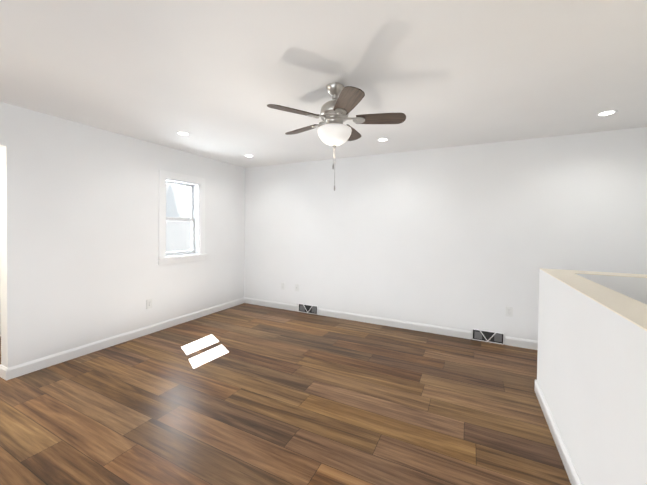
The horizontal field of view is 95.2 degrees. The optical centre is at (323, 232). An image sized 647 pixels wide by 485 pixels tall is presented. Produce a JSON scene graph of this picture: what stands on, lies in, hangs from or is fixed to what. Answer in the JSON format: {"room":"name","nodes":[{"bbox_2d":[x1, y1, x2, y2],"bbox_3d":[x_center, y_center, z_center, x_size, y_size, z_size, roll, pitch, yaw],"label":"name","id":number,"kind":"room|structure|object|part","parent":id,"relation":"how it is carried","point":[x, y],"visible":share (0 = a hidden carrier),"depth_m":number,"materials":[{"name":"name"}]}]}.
{"room":"empty living room","nodes":[
{"label":"empty living room","id":0,"kind":"room"},
{"bbox_2d":[0,252,0,327],"bbox_3d":[-4.724,0.072,2.254,0.140,2.440,4.340,1,1,27],"label":"wall","id":1,"kind":"structure","parent":0,"point":[0,289],"depth_m":3.63,"materials":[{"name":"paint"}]},
{"bbox_2d":[0,102,244,367],"bbox_3d":[-2.919,0.089,2.510,0.140,2.440,6.410,1,1,27],"label":"wall","id":2,"kind":"structure","parent":0,"point":[79,218],"depth_m":3.19,"materials":[{"name":"paint"}]},
{"bbox_2d":[0,297,243,379],"bbox_3d":[-2.119,1.242,3.986,0.013,0.103,3.076,1,1,27],"label":"baseboard","id":3,"kind":"structure","parent":2,"relation":"attached to","point":[6,373],"depth_m":3.27,"materials":[{"name":"paint"}]},
{"bbox_2d":[146,299,151,308],"bbox_3d":[-2.221,0.911,3.770,0.012,0.118,0.072,1,1,27],"label":"electrical outlet","id":4,"kind":"object","parent":2,"relation":"attached to","point":[148,303],"visible":1,"depth_m":3.76,"materials":[{"name":"plastic"}]},
{"bbox_2d":[158,170,206,264],"bbox_3d":[-2.045,-0.200,4.222,0.205,1.240,0.764,1,1,27],"label":"window","id":5,"kind":"structure","parent":2,"relation":"in","point":[196,219],"depth_m":4.29,"materials":[{"name":"paint"}]},
{"bbox_2d":[0,303,570,484],"bbox_3d":[-1.163,1.404,1.647,7.100,0.120,6.690,1,1,27],"label":"floor","id":6,"kind":"structure","parent":0,"point":[275,396],"depth_m":2.21,"materials":[{"name":"brown wood"}]},
{"bbox_2d":[182,334,228,368],"bbox_3d":[-1.333,1.313,3.316,0.584,0.001,0.746,1,1,27],"label":"sunlight patch","id":7,"kind":"object","parent":6,"relation":"on","point":[206,356],"visible":1,"depth_m":3.28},
{"bbox_2d":[0,0,646,167],"bbox_3d":[-1.133,-1.156,1.605,7.100,0.120,6.690,1,1,27],"label":"ceiling","id":8,"kind":"structure","parent":0,"point":[214,78],"depth_m":1.97,"materials":[{"name":"paint"}]},
{"bbox_2d":[176,131,189,135],"bbox_3d":[-1.602,-1.128,3.376,0.144,0.006,0.144,1,1,27],"label":"recessed light","id":9,"kind":"object","parent":8,"relation":"in","point":[183,133],"visible":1,"depth_m":3.37,"materials":[{"name":"paint"}]},
{"bbox_2d":[267,83,405,190],"bbox_3d":[0.092,-0.703,2.260,1.006,0.779,0.976,1,1,27],"label":"ceiling fan","id":10,"kind":"object","parent":8,"relation":"hanging from","point":[334,131],"visible":1,"depth_m":2.15,"materials":[{"name":"brown wood"}]},
{"bbox_3d":[-0.213,-0.845,2.050,0.365,0.006,0.136,0,14,-30],"label":"blade","id":11,"kind":"part","parent":10,"relation":"part of","materials":[{"name":"brown wood"}]},
{"bbox_3d":[-0.172,-0.851,2.451,0.365,0.006,0.136,2,14,42],"label":"blade","id":12,"kind":"part","parent":10,"relation":"part of","materials":[{"name":"brown wood"}]},
{"bbox_3d":[0.082,-0.717,2.224,0.259,0.126,0.259,1,1,27],"label":"lamp shade","id":13,"kind":"part","parent":10,"relation":"part of","materials":[{"name":"white glass"}]},
{"bbox_3d":[0.155,-0.838,1.887,0.136,0.006,0.365,14,-2,-12],"label":"blade","id":14,"kind":"part","parent":10,"relation":"part of","materials":[{"name":"brown wood"}]},
{"bbox_3d":[0.222,-0.847,2.535,0.136,0.006,0.365,-13,-5,24],"label":"blade","id":15,"kind":"part","parent":10,"relation":"part of","materials":[{"name":"brown wood"}]},
{"bbox_3d":[0.424,-0.839,2.187,0.365,0.006,0.136,1,-12,6],"label":"blade","id":16,"kind":"part","parent":10,"relation":"part of","materials":[{"name":"brown wood"}]},
{"bbox_2d":[377,138,388,141],"bbox_3d":[0.705,-1.103,3.520,0.144,0.006,0.144,1,1,27],"label":"recessed light","id":17,"kind":"object","parent":8,"relation":"in","point":[382,139],"visible":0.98,"depth_m":3.51,"materials":[{"name":"paint"}]},
{"bbox_2d":[596,110,617,115],"bbox_3d":[2.539,-1.067,2.649,0.144,0.006,0.144,1,1,27],"label":"recessed light","id":18,"kind":"object","parent":8,"relation":"in","point":[607,112],"visible":1,"depth_m":2.65,"materials":[{"name":"paint"}]},
{"bbox_2d":[244,127,646,343],"bbox_3d":[0.986,0.106,4.220,5.600,2.440,0.140,1,1,27],"label":"wall","id":19,"kind":"structure","parent":0,"point":[471,237],"depth_m":3.81,"materials":[{"name":"paint"}]},
{"bbox_2d":[244,297,297,311],"bbox_3d":[-0.919,1.238,5.098,1.108,0.103,0.013,1,1,27],"label":"baseboard","id":20,"kind":"structure","parent":19,"relation":"attached to","point":[292,307],"depth_m":5.08,"materials":[{"name":"paint"}]},
{"bbox_2d":[298,303,317,314],"bbox_3d":[-0.253,1.235,4.767,0.355,0.135,0.012,1,1,27],"label":"air vent","id":21,"kind":"object","parent":19,"relation":"in","point":[310,309],"visible":1,"depth_m":4.76,"materials":[{"name":"metal"}]},
{"bbox_2d":[318,308,470,338],"bbox_3d":[0.885,1.274,4.198,2.166,0.103,0.013,1,1,27],"label":"baseboard","id":22,"kind":"structure","parent":19,"relation":"attached to","point":[466,334],"depth_m":4.11,"materials":[{"name":"paint"}]},
{"bbox_2d":[472,329,503,344],"bbox_3d":[2.019,1.280,3.632,0.345,0.135,0.012,1,1,27],"label":"air vent","id":23,"kind":"object","parent":19,"relation":"in","point":[488,336],"visible":1,"depth_m":3.63,"materials":[{"name":"metal"}]},
{"bbox_2d":[506,306,512,316],"bbox_3d":[2.218,0.947,3.529,0.072,0.118,0.012,1,1,27],"label":"electrical outlet","id":24,"kind":"object","parent":19,"relation":"attached to","point":[509,311],"visible":1,"depth_m":3.52,"materials":[{"name":"plastic"}]},
{"bbox_2d":[505,336,537,349],"bbox_3d":[2.751,1.311,3.266,1.268,0.103,0.013,1,1,27],"label":"baseboard","id":25,"kind":"structure","parent":19,"relation":"attached to","point":[511,341],"depth_m":3.47,"materials":[{"name":"paint"}]},
{"bbox_2d":[537,268,646,484],"bbox_3d":[0.718,0.862,0.096,0.178,1.059,5.326,1,1,27],"label":"wall","id":26,"kind":"structure","parent":0,"point":[592,358],"depth_m":1.39,"materials":[{"name":"paint"}]},
{"bbox_2d":[534,379,582,484],"bbox_3d":[0.630,1.338,0.151,0.013,0.103,5.339,1,1,27],"label":"baseboard","id":27,"kind":"structure","parent":26,"relation":"attached to","point":[571,471],"depth_m":1.85,"materials":[{"name":"paint"}]},
{"bbox_2d":[569,270,646,299],"bbox_3d":[2.376,0.847,2.145,0.953,1.059,0.177,1,1,27],"label":"wall","id":28,"kind":"structure","parent":0,"point":[637,283],"depth_m":2.14,"materials":[{"name":"paint"}]},
{"label":"outside","id":29,"kind":"structure","parent":0,"visible":0},
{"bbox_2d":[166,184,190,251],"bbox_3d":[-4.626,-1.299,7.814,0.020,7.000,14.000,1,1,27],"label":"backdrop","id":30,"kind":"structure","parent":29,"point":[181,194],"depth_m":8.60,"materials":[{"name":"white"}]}
]}

